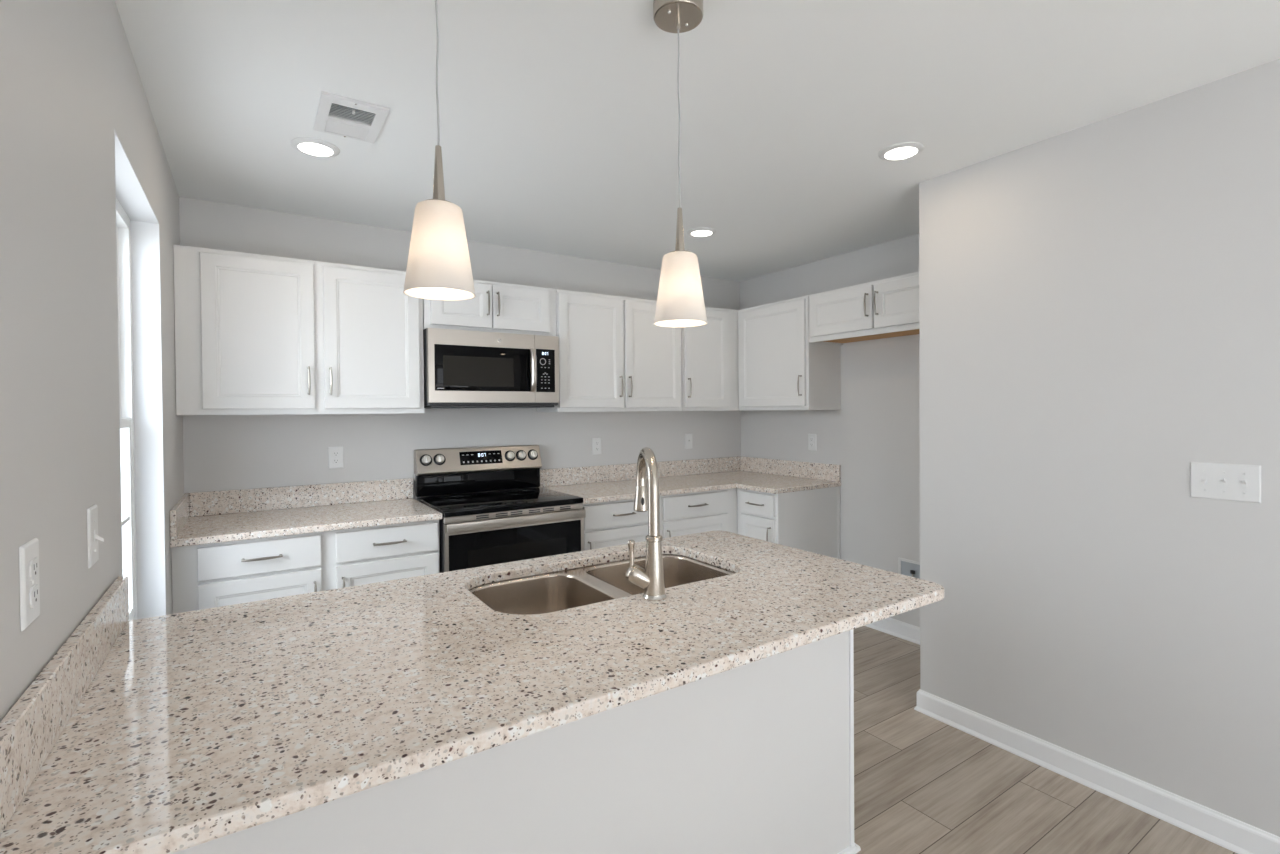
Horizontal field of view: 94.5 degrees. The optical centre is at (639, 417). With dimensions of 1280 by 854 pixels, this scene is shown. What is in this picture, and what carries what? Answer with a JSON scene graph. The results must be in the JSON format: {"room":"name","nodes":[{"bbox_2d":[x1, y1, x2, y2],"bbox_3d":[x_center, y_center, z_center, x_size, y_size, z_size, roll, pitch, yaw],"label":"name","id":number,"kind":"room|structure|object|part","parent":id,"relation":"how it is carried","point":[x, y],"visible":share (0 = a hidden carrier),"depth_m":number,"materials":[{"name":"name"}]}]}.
{"room":"kitchen","nodes":[
{"label":"kitchen","id":0,"kind":"room"},
{"bbox_2d":[0,0,183,720],"bbox_3d":[-0.264,0.187,-0.214,0.140,2.443,7.200,-1,1,-33],"label":"wall","id":1,"kind":"structure","parent":0,"point":[70,78],"depth_m":1.03,"materials":[{"name":"grey paint"}]},
{"bbox_2d":[19,538,39,630],"bbox_3d":[-0.875,0.237,0.851,0.008,0.117,0.072,-1,1,-33],"label":"wall outlet","id":2,"kind":"object","parent":1,"relation":"attached to","point":[29,551],"visible":1,"depth_m":0.84,"materials":[{"name":"white plastic"}]},
{"bbox_2d":[29,557,38,580],"bbox_3d":[-0.873,0.218,0.853,0.003,0.028,0.034,-1,1,-33],"label":"receptacle","id":3,"kind":"object","parent":2,"relation":"attached to","point":[33,561],"depth_m":0.85,"materials":[{"name":"white plastic"}]},
{"bbox_2d":[29,584,38,607],"bbox_3d":[-0.873,0.257,0.853,0.003,0.028,0.034,-1,1,-33],"label":"receptacle","id":4,"kind":"object","parent":2,"relation":"attached to","point":[33,588],"depth_m":0.85,"materials":[{"name":"white plastic"}]},
{"bbox_2d":[87,504,103,568],"bbox_3d":[-1.094,0.237,1.193,0.018,0.117,0.072,-1,1,-33],"label":"light switch","id":5,"kind":"object","parent":1,"relation":"attached to","point":[93,537],"visible":1,"depth_m":1.18,"materials":[{"name":"white plastic"}]},
{"bbox_2d":[114,129,165,620],"bbox_3d":[-1.577,0.016,1.781,0.136,1.456,0.860,-1,1,-33],"label":"window","id":6,"kind":"structure","parent":1,"relation":"in","point":[137,224],"depth_m":2.14,"materials":[{"name":"white paint"}]},
{"bbox_3d":[-1.625,-0.316,1.748,0.025,0.697,0.768,-1,1,-33],"label":"sash","id":7,"kind":"part","parent":6,"relation":"part of","materials":[{"name":"white plastic"}]},
{"bbox_3d":[-1.611,0.014,1.759,0.055,1.438,0.848,-1,1,-33],"label":"frame","id":8,"kind":"part","parent":6,"relation":"part of","materials":[{"name":"white plastic"}]},
{"bbox_3d":[-1.597,0.352,1.770,0.025,0.701,0.768,-1,1,-33],"label":"sash","id":9,"kind":"part","parent":6,"relation":"part of","materials":[{"name":"white plastic"}]},
{"bbox_2d":[179,197,740,499],"bbox_3d":[-0.725,0.144,3.864,3.855,2.443,0.120,-1,1,-33],"label":"wall","id":10,"kind":"structure","parent":0,"point":[221,452],"depth_m":3.35,"materials":[{"name":"grey paint"}]},
{"bbox_2d":[173,244,423,414],"bbox_3d":[-1.652,-0.387,2.955,1.038,0.739,0.369,-1,1,-33],"label":"upper cabinet","id":11,"kind":"object","parent":10,"relation":"attached to","point":[256,334],"visible":1,"depth_m":2.79,"materials":[{"name":"white paint"}]},
{"bbox_3d":[-1.748,-0.385,2.723,0.437,0.690,0.019,-1,1,-33],"label":"door","id":12,"kind":"part","parent":11,"relation":"part of","materials":[{"name":"white paint"}]},
{"bbox_3d":[-1.571,-0.175,2.809,0.012,0.136,0.034,-1,1,-33],"label":"handle","id":13,"kind":"part","parent":11,"relation":"part of","materials":[{"name":"silver metal"}]},
{"bbox_3d":[-1.493,-0.177,2.860,0.012,0.136,0.034,-1,1,-33],"label":"handle","id":14,"kind":"part","parent":11,"relation":"part of","materials":[{"name":"silver metal"}]},
{"bbox_3d":[-1.346,-0.391,2.987,0.443,0.690,0.019,-1,1,-33],"label":"door","id":15,"kind":"part","parent":11,"relation":"part of","materials":[{"name":"white paint"}]},
{"bbox_2d":[189,478,412,516],"bbox_3d":[-1.731,0.411,3.117,1.023,0.114,0.020,-1,1,-33],"label":"backsplash","id":16,"kind":"structure","parent":10,"relation":"attached to","point":[286,497],"depth_m":3.07,"materials":[{"name":"stone"}]},
{"bbox_2d":[328,446,342,468],"bbox_3d":[-1.637,0.215,3.186,0.072,0.117,0.008,-1,1,-33],"label":"wall outlet","id":17,"kind":"object","parent":10,"relation":"attached to","point":[335,454],"visible":1,"depth_m":3.18,"materials":[{"name":"white plastic"}]},
{"bbox_2d":[332,451,339,456],"bbox_3d":[-1.636,0.195,3.184,0.034,0.028,0.003,-1,1,-33],"label":"receptacle","id":18,"kind":"object","parent":17,"relation":"attached to","point":[334,453],"depth_m":3.18,"materials":[{"name":"white plastic"}]},
{"bbox_2d":[332,458,339,463],"bbox_3d":[-1.636,0.234,3.184,0.034,0.028,0.003,-1,1,-33],"label":"receptacle","id":19,"kind":"object","parent":17,"relation":"attached to","point":[334,460],"depth_m":3.18,"materials":[{"name":"white plastic"}]},
{"bbox_2d":[423,279,555,335],"bbox_3d":[-0.896,-0.624,3.451,0.766,0.289,0.369,-1,1,-33],"label":"upper cabinet","id":20,"kind":"object","parent":10,"relation":"attached to","point":[498,307],"visible":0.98,"depth_m":3.34,"materials":[{"name":"white paint"}]},
{"bbox_3d":[-0.973,-0.621,3.232,0.333,0.243,0.019,-1,1,-33],"label":"door","id":21,"kind":"part","parent":20,"relation":"part of","materials":[{"name":"white paint"}]},
{"bbox_3d":[-0.841,-0.637,3.287,0.012,0.136,0.034,-1,1,-33],"label":"handle","id":22,"kind":"part","parent":20,"relation":"part of","materials":[{"name":"silver metal"}]},
{"bbox_2d":[423,328,558,408],"bbox_3d":[-0.880,-0.266,3.432,0.758,0.422,0.421,-1,1,-33],"label":"microwave","id":23,"kind":"object","parent":20,"relation":"attached to","point":[463,368],"visible":0.99,"depth_m":3.26,"materials":[{"name":"grey metal"}]},
{"bbox_3d":[-0.861,-0.268,3.256,0.533,0.243,0.036,-1,1,-33],"label":"door glass","id":24,"kind":"part","parent":23,"relation":"part of","materials":[{"name":"black glass"}]},
{"bbox_3d":[-0.608,-0.271,3.380,0.029,0.244,0.036,-1,1,-33],"label":"handle","id":25,"kind":"part","parent":23,"relation":"part of","materials":[{"name":"silver metal"}]},
{"bbox_3d":[-0.549,-0.273,3.440,0.118,0.249,0.001,-1,1,-33],"label":"control panel","id":26,"kind":"part","parent":23,"relation":"part of","materials":[{"name":"black glass"}]},
{"bbox_3d":[-0.551,-0.282,3.461,0.152,0.388,0.037,-1,1,-33],"label":"control frame","id":27,"kind":"part","parent":23,"relation":"part of","materials":[{"name":"silver metal"}]},
{"bbox_3d":[-0.793,-0.638,3.318,0.012,0.136,0.034,-1,1,-33],"label":"handle","id":28,"kind":"part","parent":20,"relation":"part of","materials":[{"name":"silver metal"}]},
{"bbox_3d":[-0.685,-0.625,3.421,0.345,0.243,0.019,-1,1,-33],"label":"door","id":29,"kind":"part","parent":20,"relation":"part of","materials":[{"name":"white paint"}]},
{"bbox_2d":[592,437,600,454],"bbox_3d":[-0.296,0.196,4.069,0.072,0.117,0.008,-1,1,-33],"label":"wall outlet","id":30,"kind":"object","parent":10,"relation":"attached to","point":[596,442],"visible":1,"depth_m":4.07,"materials":[{"name":"white plastic"}]},
{"bbox_2d":[537,289,681,411],"bbox_3d":[-0.178,-0.410,3.925,0.938,0.739,0.369,-1,1,-33],"label":"upper cabinet","id":31,"kind":"object","parent":10,"relation":"attached to","point":[613,357],"visible":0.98,"depth_m":3.76,"materials":[{"name":"white paint"}]},
{"bbox_3d":[-0.300,-0.408,3.676,0.452,0.690,0.019,-1,1,-33],"label":"door","id":32,"kind":"part","parent":31,"relation":"part of","materials":[{"name":"white paint"}]},
{"bbox_3d":[-0.059,-0.199,3.804,0.012,0.136,0.034,-1,1,-33],"label":"handle","id":33,"kind":"part","parent":31,"relation":"part of","materials":[{"name":"silver metal"}]},
{"bbox_3d":[0.091,-0.414,3.933,0.449,0.690,0.019,-1,1,-33],"label":"door","id":34,"kind":"part","parent":31,"relation":"part of","materials":[{"name":"white paint"}]},
{"bbox_2d":[540,456,740,486],"bbox_3d":[0.072,0.383,4.304,1.762,0.114,0.020,-1,1,-33],"label":"backsplash","id":35,"kind":"structure","parent":10,"relation":"attached to","point":[618,472],"depth_m":4.17,"materials":[{"name":"stone"}]},
{"bbox_2d":[685,433,691,448],"bbox_3d":[0.375,0.179,4.505,0.072,0.117,0.018,-1,1,-33],"label":"light switch","id":36,"kind":"object","parent":10,"relation":"attached to","point":[688,437],"visible":1,"depth_m":4.51,"materials":[{"name":"white plastic"}]},
{"bbox_2d":[681,306,738,410],"bbox_3d":[0.566,-0.422,4.415,0.833,0.739,0.369,-1,1,-33],"label":"upper cabinet","id":37,"kind":"object","parent":10,"relation":"attached to","point":[709,352],"visible":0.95,"depth_m":4.21,"materials":[{"name":"white paint"}]},
{"bbox_3d":[0.345,-0.206,4.070,0.012,0.136,0.034,-1,1,-33],"label":"handle","id":38,"kind":"part","parent":37,"relation":"part of","materials":[{"name":"silver metal"}]},
{"bbox_2d":[115,0,1279,281],"bbox_3d":[1.283,-1.108,0.784,3.855,0.100,7.460,-1,1,-33],"label":"ceiling","id":39,"kind":"structure","parent":0,"point":[559,119],"depth_m":1.97,"materials":[{"name":"white paint"}]},
{"bbox_2d":[291,137,339,156],"bbox_3d":[-1.266,-1.050,2.309,0.170,0.010,0.170,-1,1,-33],"label":"recessed light","id":40,"kind":"object","parent":39,"relation":"in","point":[310,146],"visible":1,"depth_m":2.29,"materials":[{"name":"white plastic"}]},
{"bbox_2d":[313,91,388,143],"bbox_3d":[-1.020,-1.044,2.082,0.204,0.020,0.292,-1,1,-33],"label":"ceiling vent","id":41,"kind":"object","parent":39,"relation":"in","point":[338,115],"visible":1,"depth_m":2.07,"materials":[{"name":"white plastic"}]},
{"bbox_2d":[403,0,475,300],"bbox_3d":[-0.403,-0.647,1.177,0.138,0.802,0.138,-1,1,-33],"label":"pendant lamp","id":42,"kind":"object","parent":39,"relation":"hanging from","point":[438,264],"visible":1,"depth_m":1.14,"materials":[{"name":"white glass"}]},
{"bbox_3d":[-0.404,-0.760,1.176,0.007,0.439,0.006,-1,1,-33],"label":"cord","id":43,"kind":"part","parent":42,"relation":"part of","materials":[{"name":"grey plastic"}]},
{"bbox_3d":[-0.400,-0.334,1.181,0.138,0.176,0.138,-1,1,-33],"label":"lamp shade","id":44,"kind":"part","parent":42,"relation":"part of","materials":[{"name":"white glass"}]},
{"bbox_3d":[-0.401,-0.482,1.179,0.061,0.118,0.061,-1,1,-33],"label":"stem","id":45,"kind":"part","parent":42,"relation":"part of","materials":[{"name":"silver metal"}]},
{"bbox_2d":[653,0,707,326],"bbox_3d":[0.100,-0.648,1.508,0.138,0.816,0.138,-1,1,-33],"label":"pendant lamp","id":46,"kind":"object","parent":39,"relation":"hanging from","point":[680,299],"visible":1,"depth_m":1.47,"materials":[{"name":"white glass"}]},
{"bbox_3d":[0.099,-0.761,1.507,0.007,0.453,0.006,-1,1,-33],"label":"cord","id":47,"kind":"part","parent":46,"relation":"part of","materials":[{"name":"grey plastic"}]},
{"bbox_3d":[0.102,-0.476,1.510,0.061,0.118,0.061,-1,1,-33],"label":"stem","id":48,"kind":"part","parent":46,"relation":"part of","materials":[{"name":"silver metal"}]},
{"bbox_3d":[0.103,-0.328,1.512,0.138,0.176,0.138,-1,1,-33],"label":"lamp shade","id":49,"kind":"part","parent":46,"relation":"part of","materials":[{"name":"white glass"}]},
{"bbox_2d":[687,227,715,236],"bbox_3d":[0.359,-1.076,3.444,0.170,0.010,0.170,-1,1,-33],"label":"recessed light","id":50,"kind":"object","parent":39,"relation":"in","point":[703,231],"visible":1,"depth_m":3.42,"materials":[{"name":"white plastic"}]},
{"bbox_2d":[878,142,923,160],"bbox_3d":[1.053,-1.069,2.387,0.170,0.010,0.170,-1,1,-33],"label":"recessed light","id":51,"kind":"object","parent":39,"relation":"in","point":[904,150],"visible":1,"depth_m":2.37,"materials":[{"name":"white plastic"}]},
{"bbox_2d":[740,233,919,626],"bbox_3d":[1.415,0.125,4.010,0.120,2.443,1.989,-1,1,-33],"label":"wall","id":52,"kind":"structure","parent":0,"point":[874,437],"depth_m":3.83,"materials":[{"name":"grey paint"}]},
{"bbox_2d":[738,295,840,409],"bbox_3d":[1.015,-0.422,4.156,0.369,0.739,0.657,-1,1,-33],"label":"upper cabinet","id":53,"kind":"object","parent":52,"relation":"attached to","point":[779,368],"visible":1,"depth_m":3.97,"materials":[{"name":"white paint"}]},
{"bbox_3d":[0.898,-0.422,4.076,0.019,0.690,0.612,-1,1,-33],"label":"door","id":54,"kind":"part","parent":53,"relation":"part of","materials":[{"name":"white paint"}]},
{"bbox_3d":[1.032,-0.209,3.830,0.034,0.136,0.012,-1,1,-33],"label":"handle","id":55,"kind":"part","parent":53,"relation":"part of","materials":[{"name":"silver metal"}]},
{"bbox_2d":[808,434,815,450],"bbox_3d":[1.218,0.174,4.192,0.008,0.117,0.072,-1,1,-33],"label":"wall outlet","id":56,"kind":"object","parent":52,"relation":"attached to","point":[811,437],"visible":1,"depth_m":4.19,"materials":[{"name":"white plastic"}]},
{"bbox_2d":[809,272,918,344],"bbox_3d":[1.472,-0.635,3.457,0.369,0.306,1.002,-1,1,-33],"label":"upper cabinet","id":57,"kind":"object","parent":52,"relation":"attached to","point":[888,307],"visible":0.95,"depth_m":3.45,"materials":[{"name":"white paint"}]},
{"bbox_3d":[1.215,-0.639,3.590,0.019,0.251,0.448,-1,1,-33],"label":"door","id":58,"kind":"part","parent":57,"relation":"part of","materials":[{"name":"white paint"}]},
{"bbox_3d":[1.301,-0.651,3.410,0.034,0.136,0.012,-1,1,-33],"label":"handle","id":59,"kind":"part","parent":57,"relation":"part of","materials":[{"name":"silver metal"}]},
{"bbox_3d":[1.504,-0.497,3.478,0.294,0.005,0.968,-1,1,-33],"label":"panel","id":60,"kind":"part","parent":57,"relation":"part of","materials":[{"name":"brown wood"}]},
{"bbox_3d":[1.337,-0.651,3.356,0.034,0.136,0.012,-1,1,-33],"label":"handle","id":61,"kind":"part","parent":57,"relation":"part of","materials":[{"name":"silver metal"}]},
{"bbox_3d":[1.474,-0.636,3.197,0.019,0.251,0.468,-1,1,-33],"label":"door","id":62,"kind":"part","parent":57,"relation":"part of","materials":[{"name":"white paint"}]},
{"bbox_2d":[898,558,919,578],"bbox_3d":[1.634,0.950,3.566,0.028,0.176,0.176,-1,1,-33],"label":"water supply box","id":63,"kind":"object","parent":52,"relation":"attached to","point":[911,568],"visible":0.39,"depth_m":3.58,"materials":[{"name":"white plastic"}]},
{"bbox_2d":[853,626,1236,853],"bbox_3d":[1.304,1.424,0.813,3.855,0.080,7.460,-1,1,-33],"label":"floor","id":64,"kind":"structure","parent":0,"point":[923,784],"depth_m":2.15,"materials":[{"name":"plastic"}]},
{"bbox_2d":[171,520,439,613],"bbox_3d":[-1.566,0.943,2.857,1.038,0.882,0.641,-1,1,-33],"label":"base cabinet","id":65,"kind":"object","parent":64,"relation":"on","point":[204,576],"visible":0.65,"depth_m":2.57,"materials":[{"name":"white paint"}]},
{"bbox_3d":[-1.597,0.590,2.502,0.440,0.135,0.019,-1,1,-33],"label":"drawer","id":66,"kind":"part","parent":65,"relation":"part of","materials":[{"name":"white paint"}]},
{"bbox_3d":[-1.594,0.965,2.506,0.440,0.586,0.019,-1,1,-33],"label":"door","id":67,"kind":"part","parent":65,"relation":"part of","materials":[{"name":"white paint"}]},
{"bbox_3d":[-1.583,0.590,2.480,0.146,0.012,0.034,-1,1,-33],"label":"handle","id":68,"kind":"part","parent":65,"relation":"part of","materials":[{"name":"silver metal"}]},
{"bbox_2d":[170,478,441,547],"bbox_3d":[-1.572,0.428,2.857,1.043,0.144,0.630,-1,1,-33],"label":"countertop","id":69,"kind":"structure","parent":65,"relation":"on","point":[198,518],"depth_m":2.88,"materials":[{"name":"stone"}]},
{"bbox_3d":[-1.178,0.583,2.778,0.447,0.135,0.019,-1,1,-33],"label":"drawer","id":70,"kind":"part","parent":65,"relation":"part of","materials":[{"name":"white paint"}]},
{"bbox_3d":[-1.175,0.959,2.782,0.447,0.586,0.019,-1,1,-33],"label":"door","id":71,"kind":"part","parent":65,"relation":"part of","materials":[{"name":"white paint"}]},
{"bbox_3d":[-1.163,0.583,2.756,0.146,0.012,0.034,-1,1,-33],"label":"handle","id":72,"kind":"part","parent":65,"relation":"part of","materials":[{"name":"silver metal"}]},
{"bbox_2d":[414,445,585,572],"bbox_3d":[-0.794,0.776,3.331,0.759,1.192,0.676,-1,1,-33],"label":"range","id":73,"kind":"object","parent":64,"relation":"on","point":[480,528],"visible":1,"depth_m":3.22,"materials":[{"name":"black metal"}]},
{"bbox_3d":[-1.219,0.242,3.373,0.068,0.068,0.007,-1,-18,-33],"label":"knob","id":74,"kind":"part","parent":73,"relation":"part of","materials":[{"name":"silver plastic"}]},
{"bbox_3d":[-1.213,0.238,3.364,0.049,0.049,0.016,-1,-18,-33],"label":"knob","id":75,"kind":"part","parent":73,"relation":"part of","materials":[{"name":"silver metal"}]},
{"bbox_3d":[-1.157,0.241,3.414,0.068,0.068,0.007,-1,-18,-33],"label":"knob","id":76,"kind":"part","parent":73,"relation":"part of","materials":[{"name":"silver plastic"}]},
{"bbox_3d":[-1.151,0.237,3.405,0.049,0.049,0.016,-1,-18,-33],"label":"knob","id":77,"kind":"part","parent":73,"relation":"part of","materials":[{"name":"silver metal"}]},
{"bbox_2d":[417,487,582,516],"bbox_3d":[-0.789,0.462,3.315,0.759,0.030,0.580,-1,1,-33],"label":"cooktop","id":78,"kind":"object","parent":73,"relation":"in","point":[516,500],"depth_m":3.21,"materials":[{"name":"black glass"}]},
{"bbox_3d":[-0.801,0.235,3.648,0.068,0.068,0.007,-1,-18,-33],"label":"knob","id":79,"kind":"part","parent":73,"relation":"part of","materials":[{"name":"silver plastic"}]},
{"bbox_3d":[-0.795,0.232,3.639,0.049,0.049,0.016,-1,-18,-33],"label":"knob","id":80,"kind":"part","parent":73,"relation":"part of","materials":[{"name":"silver metal"}]},
{"bbox_3d":[-0.639,0.495,3.088,0.757,0.032,0.022,-1,1,-33],"label":"vent trim","id":81,"kind":"part","parent":73,"relation":"part of","materials":[{"name":"silver metal"}]},
{"bbox_3d":[-0.634,0.837,3.089,0.757,0.643,0.030,-1,1,-33],"label":"oven door","id":82,"kind":"part","parent":73,"relation":"part of","materials":[{"name":"black glass"}]},
{"bbox_3d":[-0.633,0.854,3.088,0.722,0.569,0.028,-1,1,-33],"label":"door glass","id":83,"kind":"part","parent":73,"relation":"part of","materials":[{"name":"black glass"}]},
{"bbox_3d":[-0.615,0.531,3.053,0.751,0.046,0.016,-1,1,-33],"label":"oven handle","id":84,"kind":"part","parent":73,"relation":"part of","materials":[{"name":"silver metal"}]},
{"bbox_3d":[-0.740,0.234,3.688,0.068,0.068,0.007,-1,-18,-33],"label":"knob","id":85,"kind":"part","parent":73,"relation":"part of","materials":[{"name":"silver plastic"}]},
{"bbox_3d":[-0.734,0.231,3.679,0.049,0.049,0.016,-1,-18,-33],"label":"knob","id":86,"kind":"part","parent":73,"relation":"part of","materials":[{"name":"silver metal"}]},
{"bbox_3d":[-0.676,0.233,3.731,0.068,0.068,0.007,-1,-18,-33],"label":"knob","id":87,"kind":"part","parent":73,"relation":"part of","materials":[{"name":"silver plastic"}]},
{"bbox_3d":[-0.670,0.230,3.721,0.049,0.049,0.016,-1,-18,-33],"label":"knob","id":88,"kind":"part","parent":73,"relation":"part of","materials":[{"name":"silver metal"}]},
{"bbox_2d":[172,555,860,853],"bbox_3d":[-0.268,0.946,1.644,1.871,0.882,0.673,-1,1,-33],"label":"base cabinet","id":89,"kind":"object","parent":64,"relation":"on","point":[757,757],"visible":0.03,"depth_m":1.46,"materials":[{"name":"white paint"}]},
{"bbox_2d":[0,531,944,853],"bbox_3d":[-0.190,0.436,1.516,1.876,0.136,0.969,-1,1,-33],"label":"countertop","id":90,"kind":"structure","parent":89,"relation":"on","point":[171,733],"depth_m":1.08,"materials":[{"name":"stone"}]},
{"bbox_2d":[469,554,734,614],"bbox_3d":[-0.096,0.597,1.781,0.828,0.192,0.460,-1,1,-33],"label":"sink","id":91,"kind":"object","parent":90,"relation":"in","point":[559,590],"visible":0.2,"depth_m":1.88,"materials":[{"name":"silver metal"}]},
{"bbox_3d":[-0.275,0.600,1.663,0.350,0.192,0.412,-1,1,-33],"label":"bowl","id":92,"kind":"part","parent":91,"relation":"part of","materials":[{"name":"silver metal"}]},
{"bbox_3d":[0.069,0.595,1.889,0.386,0.192,0.412,-1,1,-33],"label":"bowl","id":93,"kind":"part","parent":91,"relation":"part of","materials":[{"name":"silver metal"}]},
{"bbox_2d":[625,447,665,600],"bbox_3d":[0.011,0.277,1.637,0.108,0.388,0.239,0,1,-2],"label":"kitchen faucet","id":94,"kind":"object","parent":90,"relation":"on","point":[651,579],"visible":1,"depth_m":1.54,"materials":[{"name":"silver metal"}]},
{"bbox_3d":[-0.023,0.356,1.540,0.020,0.074,0.020,-1,1,-33],"label":"lever","id":95,"kind":"part","parent":94,"relation":"part of","materials":[{"name":"silver metal"}]},
{"bbox_3d":[-0.004,0.414,1.544,0.070,0.065,0.048,-1,1,-14],"label":"handle","id":96,"kind":"part","parent":94,"relation":"part of","materials":[{"name":"silver metal"}]},
{"bbox_3d":[0.020,0.194,1.641,0.030,0.224,0.218,-1,1,-10],"label":"spout","id":97,"kind":"part","parent":94,"relation":"part of","materials":[{"name":"silver metal"}]},
{"bbox_3d":[-0.249,1.378,1.627,1.871,0.019,0.620,-1,1,-33],"label":"shoe moulding","id":98,"kind":"part","parent":89,"relation":"part of","materials":[{"name":"white paint"}]},
{"bbox_3d":[0.667,0.936,1.880,0.018,0.882,0.018,-1,1,-33],"label":"corner trim","id":99,"kind":"part","parent":89,"relation":"part of","materials":[{"name":"white paint"}]},
{"bbox_2d":[583,488,736,550],"bbox_3d":[0.257,0.914,4.057,1.774,0.882,0.641,-1,1,-33],"label":"base cabinet","id":100,"kind":"object","parent":64,"relation":"on","point":[611,523],"visible":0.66,"depth_m":3.65,"materials":[{"name":"white paint"}]},
{"bbox_3d":[-0.098,0.942,3.491,0.521,0.586,0.019,-1,1,-33],"label":"door","id":101,"kind":"part","parent":100,"relation":"part of","materials":[{"name":"white paint"}]},
{"bbox_3d":[-0.101,0.566,3.487,0.521,0.135,0.019,-1,1,-33],"label":"drawer","id":102,"kind":"part","parent":100,"relation":"part of","materials":[{"name":"white paint"}]},
{"bbox_3d":[-0.087,0.566,3.465,0.146,0.012,0.034,-1,1,-33],"label":"handle","id":103,"kind":"part","parent":100,"relation":"part of","materials":[{"name":"silver metal"}]},
{"bbox_2d":[540,456,840,503],"bbox_3d":[0.344,0.400,3.910,1.782,0.144,0.978,-1,1,-33],"label":"countertop","id":104,"kind":"structure","parent":100,"relation":"on","point":[603,483],"depth_m":4.07,"materials":[{"name":"stone"}]},
{"bbox_3d":[0.360,0.559,3.791,0.521,0.135,0.019,-1,1,-33],"label":"drawer","id":105,"kind":"part","parent":100,"relation":"part of","materials":[{"name":"white paint"}]},
{"bbox_3d":[0.363,0.934,3.795,0.521,0.586,0.019,-1,1,-33],"label":"door","id":106,"kind":"part","parent":100,"relation":"part of","materials":[{"name":"white paint"}]},
{"bbox_3d":[0.375,0.559,3.769,0.146,0.012,0.034,-1,1,-33],"label":"handle","id":107,"kind":"part","parent":100,"relation":"part of","materials":[{"name":"silver metal"}]},
{"bbox_2d":[737,486,839,558],"bbox_3d":[0.985,0.909,3.986,0.641,0.882,0.379,-1,1,-33],"label":"base cabinet","id":108,"kind":"object","parent":64,"relation":"on","point":[807,520],"visible":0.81,"depth_m":3.84,"materials":[{"name":"white paint"}]},
{"bbox_3d":[0.734,0.556,3.806,0.034,0.012,0.146,-1,1,-33],"label":"handle","id":109,"kind":"part","parent":108,"relation":"part of","materials":[{"name":"silver metal"}]},
{"bbox_3d":[0.756,0.555,3.821,0.019,0.135,0.302,-1,1,-33],"label":"drawer","id":110,"kind":"part","parent":108,"relation":"part of","materials":[{"name":"white paint"}]},
{"bbox_3d":[0.759,0.931,3.825,0.019,0.586,0.302,-1,1,-33],"label":"door","id":111,"kind":"part","parent":108,"relation":"part of","materials":[{"name":"white paint"}]},
{"bbox_2d":[919,59,1279,836],"bbox_3d":[3.087,0.148,0.801,0.857,2.443,5.211,-1,1,-33],"label":"wall","id":112,"kind":"structure","parent":0,"point":[1099,302],"depth_m":2.11,"materials":[{"name":"grey paint"}]},
{"bbox_2d":[864,618,1279,853],"bbox_3d":[2.762,1.319,1.195,0.757,0.097,6.215,-1,1,-33],"label":"baseboard","id":113,"kind":"structure","parent":112,"relation":"attached to","point":[1237,836],"depth_m":2.17,"materials":[{"name":"white paint"}]},
{"bbox_2d":[1190,462,1260,502],"bbox_3d":[1.853,0.204,1.879,0.018,0.117,0.164,-1,1,-33],"label":"light switch","id":114,"kind":"object","parent":112,"relation":"attached to","point":[1219,481],"visible":1,"depth_m":1.88,"materials":[{"name":"white plastic"}]}
]}

